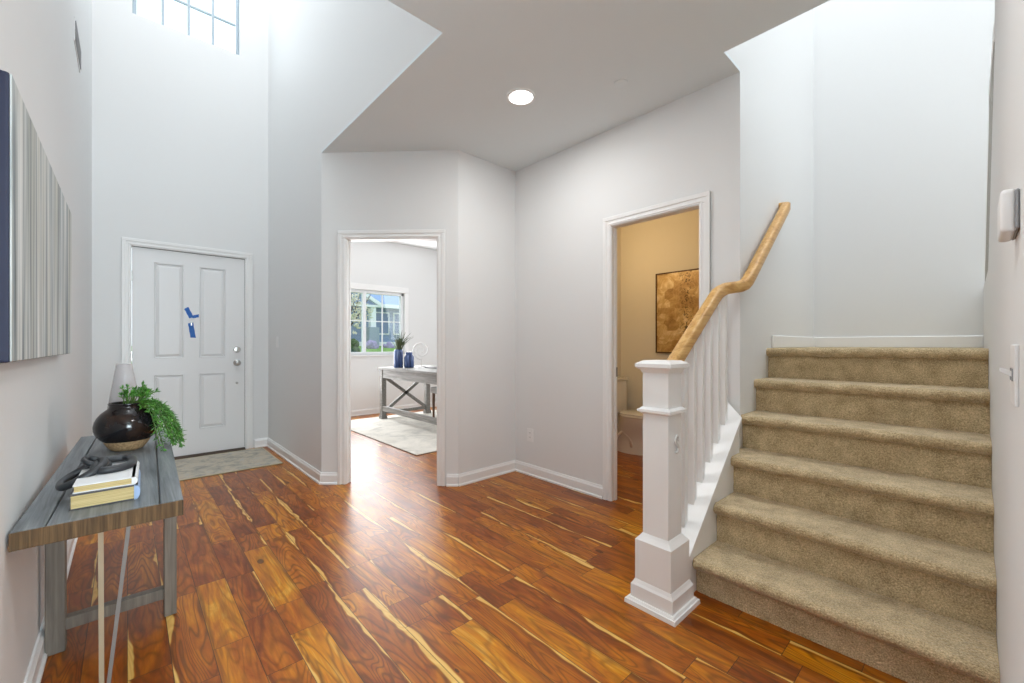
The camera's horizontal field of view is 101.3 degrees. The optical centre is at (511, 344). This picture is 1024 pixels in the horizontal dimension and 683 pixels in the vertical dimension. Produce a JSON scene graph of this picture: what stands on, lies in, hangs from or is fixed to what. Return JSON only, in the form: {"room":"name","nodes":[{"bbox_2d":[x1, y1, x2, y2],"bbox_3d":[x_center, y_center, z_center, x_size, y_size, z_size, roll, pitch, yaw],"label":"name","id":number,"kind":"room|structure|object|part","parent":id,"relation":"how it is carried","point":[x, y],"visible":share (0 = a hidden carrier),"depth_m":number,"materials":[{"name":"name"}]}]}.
{"room":"entrance hall","nodes":[
{"label":"entrance hall","id":0,"kind":"room"},
{"bbox_2d":[0,0,91,682],"bbox_3d":[-0.403,-2.580,-0.030,0.150,7.500,10.500,0,0,-42],"label":"wall","id":1,"kind":"structure","parent":0,"point":[46,402],"depth_m":1.69,"materials":[{"name":"white paint"}]},
{"bbox_2d":[0,70,71,362],"bbox_3d":[-1.682,-0.299,1.508,0.042,0.682,1.456,0,0,-42],"label":"canvas painting","id":2,"kind":"object","parent":1,"relation":"attached to","point":[36,216],"visible":1,"depth_m":1.14,"materials":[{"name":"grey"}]},
{"bbox_2d":[24,538,77,682],"bbox_3d":[-0.374,1.121,0.065,0.022,0.097,10.400,0,0,-42],"label":"baseboard","id":3,"kind":"structure","parent":1,"relation":"attached to","point":[34,674],"depth_m":1.51,"materials":[{"name":"white paint"}]},
{"bbox_2d":[74,16,80,72],"bbox_3d":[-2.833,-1.948,2.741,0.010,0.145,0.430,0,0,-42],"label":"air vent","id":4,"kind":"object","parent":1,"relation":"in","point":[76,36],"visible":1,"depth_m":2.68,"materials":[{"name":"white plastic"}]},
{"bbox_2d":[92,0,267,447],"bbox_3d":[-3.411,-2.580,4.436,1.448,7.500,0.150,0,0,-42],"label":"wall","id":5,"kind":"structure","parent":0,"point":[180,120],"depth_m":4.26,"materials":[{"name":"white paint"}]},
{"bbox_2d":[132,0,238,54],"bbox_3d":[-3.421,-3.667,4.448,0.890,0.885,0.060,0,0,-42],"label":"window","id":6,"kind":"structure","parent":5,"relation":"in","point":[134,2],"depth_m":4.57,"materials":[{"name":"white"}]},
{"bbox_2d":[121,237,252,448],"bbox_3d":[-3.386,0.068,4.440,1.089,2.205,0.158,0,0,-42],"label":"door frame","id":7,"kind":"structure","parent":5,"relation":"attached to","point":[127,243],"depth_m":4.26,"materials":[{"name":"white paint"}]},
{"bbox_2d":[132,246,245,459],"bbox_3d":[-3.375,0.104,4.422,0.954,2.132,0.199,0,0,-42],"label":"door","id":8,"kind":"structure","parent":5,"relation":"in","point":[202,377],"depth_m":4.41,"materials":[{"name":"white paint"}]},
{"bbox_3d":[-3.496,0.598,4.281,0.234,0.585,0.013,0,0,-42],"label":"panel","id":9,"kind":"part","parent":8,"relation":"part of","materials":[{"name":"white paint"}]},
{"bbox_3d":[-3.496,-0.345,4.281,0.234,0.960,0.013,0,0,-42],"label":"panel","id":10,"kind":"part","parent":8,"relation":"part of","materials":[{"name":"white paint"}]},
{"bbox_2d":[184,307,193,317],"bbox_3d":[-3.371,-0.337,4.385,0.083,0.119,0.003,0,0,-42],"label":"tape strip","id":11,"kind":"object","parent":8,"relation":"attached to","point":[187,309],"visible":1,"depth_m":4.38,"materials":[{"name":"blue"}]},
{"bbox_2d":[188,322,195,337],"bbox_3d":[-3.353,-0.156,4.401,0.067,0.163,0.003,0,0,-42],"label":"tape strip","id":12,"kind":"object","parent":8,"relation":"attached to","point":[191,328],"visible":1,"depth_m":4.40,"materials":[{"name":"blue plastic"}]},
{"bbox_3d":[-3.228,0.598,4.527,0.230,0.585,0.013,0,0,-42],"label":"panel","id":13,"kind":"part","parent":8,"relation":"part of","materials":[{"name":"white paint"}]},
{"bbox_3d":[-3.228,-0.345,4.527,0.230,0.960,0.013,0,0,-42],"label":"panel","id":14,"kind":"part","parent":8,"relation":"part of","materials":[{"name":"white paint"}]},
{"bbox_3d":[-3.036,0.198,4.646,0.068,0.068,0.071,0,0,-42],"label":"knob","id":15,"kind":"part","parent":8,"relation":"part of","materials":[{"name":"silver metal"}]},
{"bbox_2d":[254,437,267,447],"bbox_3d":[-2.870,1.121,4.814,0.139,0.097,0.022,0,0,-42],"label":"baseboard","id":16,"kind":"structure","parent":5,"relation":"attached to","point":[262,442],"depth_m":4.80,"materials":[{"name":"white paint"}]},
{"bbox_2d":[268,0,439,471],"bbox_3d":[-1.599,-2.580,3.618,0.120,7.500,3.804,0,0,-42],"label":"wall","id":17,"kind":"structure","parent":0,"point":[328,59],"depth_m":3.87,"materials":[{"name":"white paint"}]},
{"bbox_2d":[267,438,321,483],"bbox_3d":[-2.221,1.121,4.193,0.022,0.097,1.816,0,0,-42],"label":"baseboard","id":18,"kind":"structure","parent":17,"relation":"attached to","point":[307,469],"depth_m":4.02,"materials":[{"name":"white paint"}]},
{"bbox_2d":[321,150,457,485],"bbox_3d":[-1.023,-0.223,3.547,1.160,2.786,0.075,0,0,3],"label":"wall","id":19,"kind":"structure","parent":0,"point":[390,190],"depth_m":3.51,"materials":[{"name":"white paint"}]},
{"bbox_2d":[320,472,336,484],"bbox_3d":[-1.534,1.121,3.521,0.142,0.097,0.022,0,0,3],"label":"baseboard","id":20,"kind":"structure","parent":19,"relation":"attached to","point":[327,478],"depth_m":3.52,"materials":[{"name":"white paint"}]},
{"bbox_2d":[337,229,444,485],"bbox_3d":[-1.005,0.107,3.540,0.908,2.126,0.098,0,0,3],"label":"door frame","id":21,"kind":"structure","parent":19,"relation":"attached to","point":[344,238],"depth_m":3.51,"materials":[{"name":"white paint"}]},
{"bbox_2d":[446,474,457,486],"bbox_3d":[-0.493,1.121,3.475,0.096,0.097,0.022,0,0,3],"label":"baseboard","id":22,"kind":"structure","parent":19,"relation":"attached to","point":[452,479],"depth_m":3.47,"materials":[{"name":"white paint"}]},
{"bbox_2d":[351,242,436,409],"bbox_3d":[-2.390,-0.310,7.202,3.795,2.960,0.150,0,0,-42],"label":"wall","id":23,"kind":"structure","parent":0,"point":[374,263],"depth_m":7.46,"materials":[{"name":"white paint"}]},
{"bbox_2d":[351,282,408,356],"bbox_3d":[-2.434,-0.412,7.114,1.450,1.215,0.140,0,0,-42],"label":"window","id":24,"kind":"structure","parent":23,"relation":"in","point":[398,291],"depth_m":7.26,"materials":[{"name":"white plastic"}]},
{"bbox_3d":[-2.407,0.182,7.084,1.360,0.025,0.060,0,0,-42],"label":"sill","id":25,"kind":"part","parent":24,"relation":"part of","materials":[{"name":"white paint"}]},
{"bbox_2d":[351,401,436,415],"bbox_3d":[-2.260,1.121,7.205,3.600,0.097,0.022,0,0,-42],"label":"baseboard","id":26,"kind":"structure","parent":23,"relation":"attached to","point":[359,412],"depth_m":7.13,"materials":[{"name":"white paint"}]},
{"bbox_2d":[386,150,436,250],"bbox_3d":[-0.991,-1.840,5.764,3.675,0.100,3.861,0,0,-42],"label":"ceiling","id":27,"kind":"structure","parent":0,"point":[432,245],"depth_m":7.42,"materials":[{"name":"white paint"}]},
{"bbox_2d":[41,407,907,682],"bbox_3d":[1.057,1.230,2.325,5.700,0.120,12.000,0,0,-42],"label":"floor","id":28,"kind":"structure","parent":0,"point":[389,574],"depth_m":1.98,"materials":[{"name":"brown wood"}]},
{"bbox_2d":[9,429,183,682],"bbox_3d":[-1.738,0.841,1.857,0.420,0.661,1.573,0,0,-42],"label":"console table","id":29,"kind":"object","parent":28,"relation":"on","point":[48,521],"visible":0.8,"depth_m":1.54,"materials":[{"name":"grey wood"}]},
{"bbox_3d":[-1.744,0.866,1.606,0.054,0.608,0.055,0,0,-42],"label":"leg","id":30,"kind":"part","parent":29,"relation":"part of","materials":[{"name":"grey wood"}]},
{"bbox_3d":[-1.289,0.853,1.318,0.013,0.637,0.097,0,0,-42],"label":"brace rod","id":31,"kind":"part","parent":29,"relation":"part of","materials":[{"name":"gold metal"}]},
{"bbox_2d":[69,469,140,510],"bbox_3d":[-1.382,0.486,1.439,0.169,0.047,0.265,0,0,-42],"label":"book","id":32,"kind":"object","parent":29,"relation":"on","point":[130,492],"visible":0.61,"depth_m":1.34,"materials":[{"name":"yellow paper"}]},
{"bbox_2d":[72,461,139,493],"bbox_3d":[-1.388,0.450,1.448,0.160,0.025,0.267,0,0,-42],"label":"book","id":33,"kind":"object","parent":32,"relation":"on","point":[127,477],"visible":0.72,"depth_m":1.37,"materials":[{"name":"white paper"}]},
{"bbox_2d":[55,454,137,490],"bbox_3d":[-1.446,0.436,1.468,0.205,0.092,0.175,0,0,-42],"label":"chain","id":34,"kind":"object","parent":33,"relation":"on","point":[96,465],"visible":0.98,"depth_m":1.45,"materials":[{"name":"grey"}]},
{"bbox_3d":[-1.264,0.867,1.344,0.136,0.610,0.013,0,0,21],"label":"brace rod","id":35,"kind":"part","parent":29,"relation":"part of","materials":[{"name":"grey metal"}]},
{"bbox_2d":[92,400,159,451],"bbox_3d":[-1.885,0.396,2.057,0.244,0.229,0.244,0,0,-42],"label":"round vase","id":36,"kind":"object","parent":29,"relation":"on","point":[121,427],"visible":0.83,"depth_m":1.99,"materials":[{"name":"black ceramic"}]},
{"bbox_2d":[118,381,186,450],"bbox_3d":[-1.790,0.356,2.101,0.278,0.362,0.344,0,0,-42],"label":"trailing plant","id":37,"kind":"object","parent":36,"relation":"in","point":[173,430],"visible":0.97,"depth_m":2.07,"materials":[{"name":"green plant"}]},
{"bbox_3d":[-1.494,0.866,1.835,0.043,0.608,0.055,0,0,-42],"label":"leg","id":38,"kind":"part","parent":29,"relation":"part of","materials":[{"name":"grey wood"}]},
{"bbox_2d":[175,447,282,480],"bbox_3d":[-2.885,1.165,4.134,0.930,0.010,0.845,0,0,-42],"label":"door mat","id":39,"kind":"object","parent":28,"relation":"on","point":[228,462],"visible":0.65,"depth_m":4.11,"materials":[{"name":"beige fabric"}]},
{"bbox_2d":[351,410,436,455],"bbox_3d":[-1.024,1.164,6.114,2.262,0.012,2.512,0,0,-42],"label":"area rug","id":40,"kind":"object","parent":28,"relation":"on","point":[412,436],"visible":0.27,"depth_m":5.61,"materials":[{"name":"white fabric"}]},
{"bbox_2d":[377,365,436,424],"bbox_3d":[-1.159,0.754,6.247,0.930,0.808,1.840,0,0,-42],"label":"writing desk","id":41,"kind":"object","parent":40,"relation":"on","point":[428,376],"visible":0.47,"depth_m":6.37,"materials":[{"name":"grey wood"}]},
{"bbox_3d":[-2.028,0.771,6.608,0.075,0.773,0.075,0,0,-42],"label":"leg","id":42,"kind":"part","parent":41,"relation":"part of","materials":[{"name":"grey wood"}]},
{"bbox_2d":[394,350,402,367],"bbox_3d":[-1.748,0.211,6.468,0.142,0.278,0.142,0,0,-42],"label":"bottle vase","id":43,"kind":"object","parent":41,"relation":"on","point":[398,354],"visible":0.93,"depth_m":6.41,"materials":[{"name":"blue ceramic"}]},
{"bbox_2d":[383,330,411,349],"bbox_3d":[-1.738,-0.056,6.461,0.377,0.377,0.460,0,0,-42],"label":"spiky grass","id":44,"kind":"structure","parent":43,"relation":"in","point":[400,343],"depth_m":6.44,"materials":[{"name":"green plant"}]},
{"bbox_3d":[-1.735,1.060,6.876,0.730,0.050,0.035,0,0,-42],"label":"rail","id":45,"kind":"part","parent":41,"relation":"part of","materials":[{"name":"grey wood"}]},
{"bbox_2d":[404,352,413,367],"bbox_3d":[-1.585,0.229,6.468,0.152,0.243,0.152,0,0,-42],"label":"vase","id":46,"kind":"object","parent":41,"relation":"on","point":[408,358],"visible":1,"depth_m":6.41,"materials":[{"name":"blue ceramic"}]},
{"bbox_2d":[413,343,427,366],"bbox_3d":[-1.449,0.156,6.655,0.238,0.387,0.102,0,0,-19],"label":"sculpture","id":47,"kind":"object","parent":41,"relation":"on","point":[417,343],"visible":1,"depth_m":6.65,"materials":[{"name":"silver metal"}]},
{"bbox_3d":[-1.442,0.771,7.145,0.075,0.773,0.075,0,0,-42],"label":"leg","id":48,"kind":"part","parent":41,"relation":"part of","materials":[{"name":"grey wood"}]},
{"bbox_2d":[431,387,436,416],"bbox_3d":[-0.981,0.914,6.682,0.460,0.488,0.460,0,0,-42],"label":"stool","id":49,"kind":"object","parent":40,"relation":"on","point":[433,389],"visible":0.21,"depth_m":6.67,"materials":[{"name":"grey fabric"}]},
{"bbox_3d":[-1.250,0.959,6.694,0.035,0.398,0.035,0,0,-42],"label":"leg","id":50,"kind":"part","parent":49,"relation":"part of","materials":[{"name":"brown wood"}]},
{"bbox_3d":[-0.981,0.720,6.682,0.460,0.100,0.460,0,0,-42],"label":"seat","id":51,"kind":"part","parent":49,"relation":"part of","materials":[{"name":"grey fabric"}]},
{"bbox_2d":[617,377,642,455],"bbox_3d":[1.333,0.772,4.600,0.420,0.795,0.724,0,0,-42],"label":"toilet","id":52,"kind":"object","parent":28,"relation":"on","point":[630,424],"visible":0.56,"depth_m":4.52,"materials":[{"name":"white ceramic"}]},
{"bbox_3d":[1.143,0.595,4.808,0.400,0.370,0.157,0,0,-42],"label":"tank","id":53,"kind":"part","parent":52,"relation":"part of","materials":[{"name":"white ceramic"}]},
{"bbox_3d":[1.145,0.393,4.805,0.420,0.035,0.169,0,0,-42],"label":"tank lid","id":54,"kind":"part","parent":52,"relation":"part of","materials":[{"name":"white ceramic"}]},
{"bbox_3d":[1.375,0.973,4.554,0.366,0.395,0.580,0,0,-42],"label":"bowl","id":55,"kind":"part","parent":52,"relation":"part of","materials":[{"name":"white ceramic"}]},
{"bbox_3d":[1.403,0.763,4.523,0.380,0.022,0.515,0,0,-42],"label":"seat","id":56,"kind":"part","parent":52,"relation":"part of","materials":[{"name":"white ceramic"}]},
{"bbox_3d":[1.404,0.740,4.523,0.374,0.022,0.506,0,0,-42],"label":"lid","id":57,"kind":"part","parent":52,"relation":"part of","materials":[{"name":"white ceramic"}]},
{"bbox_2d":[681,335,999,682],"bbox_3d":[2.381,0.554,2.033,2.535,1.238,2.268,0,0,-42],"label":"staircase","id":58,"kind":"structure","parent":28,"relation":"on","point":[853,514],"depth_m":1.93,"materials":[{"name":"beige carpet"}]},
{"bbox_2d":[624,202,790,626],"bbox_3d":[1.255,0.080,2.434,1.794,2.181,0.242,0,0,-42],"label":"stair railing","id":59,"kind":"object","parent":58,"relation":"on","point":[684,408],"visible":0.99,"depth_m":1.90,"materials":[{"name":"white paint"}]},
{"bbox_3d":[0.682,0.515,1.909,0.122,0.810,0.122,0,0,-42],"label":"newel post","id":60,"kind":"part","parent":59,"relation":"part of","materials":[{"name":"white paint"}]},
{"bbox_3d":[0.682,1.116,1.909,0.242,0.108,0.242,0,0,-42],"label":"moulding","id":61,"kind":"part","parent":59,"relation":"part of","materials":[{"name":"white paint"}]},
{"bbox_3d":[1.344,-0.431,2.461,1.622,1.161,0.118,0,0,-40],"label":"handrail","id":62,"kind":"part","parent":59,"relation":"part of","materials":[{"name":"brown wood"}]},
{"bbox_3d":[2.527,-0.022,2.897,1.140,0.085,0.982,0,0,-42],"label":"landing baseboard","id":63,"kind":"part","parent":58,"relation":"part of","materials":[{"name":"white paint"}]},
{"bbox_2d":[458,150,620,473],"bbox_3d":[0.395,-0.223,4.325,2.375,2.786,0.132,0,0,-42],"label":"wall","id":64,"kind":"structure","parent":0,"point":[486,189],"depth_m":3.69,"materials":[{"name":"white paint"}]},
{"bbox_2d":[458,460,514,486],"bbox_3d":[-0.201,1.121,3.692,0.650,0.097,0.022,0,0,-42],"label":"baseboard","id":65,"kind":"structure","parent":64,"relation":"attached to","point":[481,474],"depth_m":3.66,"materials":[{"name":"white paint"}]},
{"bbox_2d":[321,0,829,171],"bbox_3d":[1.338,-1.626,0.337,2.914,0.020,8.690,0,0,-42],"label":"ceiling","id":66,"kind":"structure","parent":0,"point":[571,54],"depth_m":2.46,"materials":[{"name":"white paint"}]},
{"bbox_2d":[506,88,535,105],"bbox_3d":[0.058,-1.611,2.737,0.190,0.008,0.190,0,0,-42],"label":"recessed light","id":67,"kind":"object","parent":66,"relation":"in","point":[519,96],"visible":1,"depth_m":2.73,"materials":[{"name":"white plastic"}]},
{"bbox_2d":[509,91,532,103],"bbox_3d":[0.058,-1.612,2.737,0.158,0.005,0.158,0,0,7],"label":"diffuser","id":68,"kind":"object","parent":67,"relation":"attached to","point":[515,97],"depth_m":2.73,"materials":[{"name":"white plastic"}]},
{"bbox_2d":[614,79,627,87],"bbox_3d":[0.673,-1.613,2.592,0.084,0.006,0.084,0,0,-42],"label":"sprinkler cover","id":69,"kind":"object","parent":66,"relation":"attached to","point":[620,83],"visible":1,"depth_m":2.59,"materials":[{"name":"white paint"}]},
{"bbox_2d":[515,81,718,485],"bbox_3d":[0.671,-0.223,3.266,0.060,2.786,1.829,0,0,-42],"label":"wall","id":70,"kind":"structure","parent":0,"point":[669,152],"depth_m":3.36,"materials":[{"name":"white paint"}]},
{"bbox_2d":[527,428,532,441],"bbox_3d":[0.163,0.810,3.770,0.009,0.117,0.072,0,0,-42],"label":"outlet","id":71,"kind":"object","parent":70,"relation":"attached to","point":[529,431],"visible":1,"depth_m":3.77,"materials":[{"name":"white plastic"}]},
{"bbox_2d":[515,460,602,498],"bbox_3d":[0.356,1.121,3.549,0.022,0.097,0.985,0,0,-42],"label":"baseboard","id":72,"kind":"structure","parent":70,"relation":"attached to","point":[586,487],"depth_m":3.49,"materials":[{"name":"white paint"}]},
{"bbox_2d":[603,191,710,500],"bbox_3d":[0.985,0.107,2.917,0.088,2.126,0.793,0,0,-42],"label":"door frame","id":73,"kind":"structure","parent":70,"relation":"attached to","point":[701,201],"depth_m":3.14,"materials":[{"name":"white paint"}]},
{"bbox_2d":[719,9,812,447],"bbox_3d":[1.853,-2.580,3.026,1.960,7.500,0.120,0,0,-42],"label":"wall","id":74,"kind":"structure","parent":0,"point":[766,107],"depth_m":2.78,"materials":[{"name":"white paint"}]},
{"bbox_2d":[621,0,994,409],"bbox_3d":[2.768,-2.580,3.566,0.120,7.500,4.219,0,0,-42],"label":"wall","id":75,"kind":"structure","parent":0,"point":[901,87],"depth_m":3.28,"materials":[{"name":"white paint"}]},
{"bbox_2d":[656,268,698,352],"bbox_3d":[1.852,-0.352,4.466,0.035,0.885,0.685,0,0,-42],"label":"picture","id":76,"kind":"object","parent":75,"relation":"attached to","point":[677,292],"visible":0.49,"depth_m":4.55,"materials":[{"name":"gold and brown mottled painted canvas"},{"name":"dark wood frame"}]},
{"bbox_2d":[984,0,1023,682],"bbox_3d":[1.974,-0.223,1.650,3.640,2.786,0.110,0,0,-42],"label":"wall","id":77,"kind":"structure","parent":0,"point":[1004,282],"depth_m":1.00,"materials":[{"name":"white paint"}]},
{"bbox_2d":[985,22,994,279],"bbox_3d":[2.414,-0.800,2.069,1.565,0.820,0.093,0,0,-42],"label":"rail","id":78,"kind":"object","parent":77,"relation":"attached to","point":[991,82],"visible":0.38,"depth_m":1.97,"materials":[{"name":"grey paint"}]},
{"bbox_2d":[997,188,1019,241],"bbox_3d":[0.968,-0.250,0.820,0.135,0.080,0.024,0,0,-42],"label":"thermostat","id":79,"kind":"object","parent":77,"relation":"attached to","point":[1008,209],"visible":1,"depth_m":0.78,"materials":[{"name":"white plastic"}]},
{"bbox_3d":[0.974,-0.250,0.813,0.135,0.074,0.006,0,0,-42],"label":"plate","id":80,"kind":"part","parent":79,"relation":"part of","materials":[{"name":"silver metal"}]},
{"bbox_2d":[999,345,1018,406],"bbox_3d":[0.982,0.058,0.831,0.118,0.117,0.022,0,0,-42],"label":"light switch","id":81,"kind":"object","parent":77,"relation":"attached to","point":[1013,372],"visible":1,"depth_m":0.79,"materials":[{"name":"white plastic"}]},
{"bbox_3d":[0.987,0.058,0.825,0.118,0.117,0.006,0,0,-42],"label":"plate","id":82,"kind":"part","parent":81,"relation":"part of","materials":[{"name":"white plastic"}]},
{"label":"outside","id":83,"kind":"structure","parent":0,"visible":0},
{"bbox_2d":[358,346,395,351],"bbox_3d":[-4.033,0.735,21.428,29.000,1.370,22.950,0,0,-42],"label":"lawn","id":84,"kind":"structure","parent":83,"point":[379,348],"depth_m":18.21,"materials":[{"name":"green plant"}]},
{"bbox_2d":[351,338,359,351],"bbox_3d":[-5.908,0.169,15.228,0.747,0.818,0.775,0,0,-24],"label":"round bush","id":85,"kind":"object","parent":84,"relation":"on","point":[354,343],"visible":0.3,"depth_m":15.15,"materials":[{"name":"green plant"}]},
{"bbox_2d":[351,293,374,333],"bbox_3d":[-5.519,-0.619,14.182,1.703,2.624,1.702,0,0,-42],"label":"blossom tree","id":86,"kind":"object","parent":84,"relation":"on","point":[353,317],"visible":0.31,"depth_m":14.10,"materials":[{"name":"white plant"}]},
{"bbox_2d":[366,340,378,348],"bbox_3d":[-6.226,0.034,18.627,0.729,0.512,0.558,0,0,-42],"label":"shrub","id":87,"kind":"object","parent":84,"relation":"on","point":[370,344],"visible":0.93,"depth_m":18.38,"materials":[{"name":"purple plant"}]},
{"bbox_2d":[351,293,398,345],"bbox_3d":[-6.828,-2.155,24.923,13.200,4.550,9.220,0,0,-42],"label":"house","id":88,"kind":"structure","parent":84,"relation":"on","point":[390,303],"depth_m":20.91,"materials":[{"name":"blue"}]},
{"bbox_3d":[-7.316,-2.299,18.387,3.552,1.182,0.240,0,0,-42],"label":"gable trim","id":89,"kind":"part","parent":88,"relation":"part of","materials":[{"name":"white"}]},
{"bbox_3d":[-6.546,-1.080,21.025,0.750,1.000,0.030,0,0,-42],"label":"pane","id":90,"kind":"part","parent":88,"relation":"part of","materials":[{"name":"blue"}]},
{"bbox_3d":[-5.642,-1.080,21.852,1.000,1.000,0.030,0,0,-42],"label":"pane","id":91,"kind":"part","parent":88,"relation":"part of","materials":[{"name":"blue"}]},
{"bbox_2d":[383,342,394,347],"bbox_3d":[-5.685,0.069,19.379,0.511,0.442,0.410,0,0,-3],"label":"shrub","id":92,"kind":"object","parent":84,"relation":"on","point":[388,344],"visible":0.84,"depth_m":19.33,"materials":[{"name":"purple plant"}]}
]}

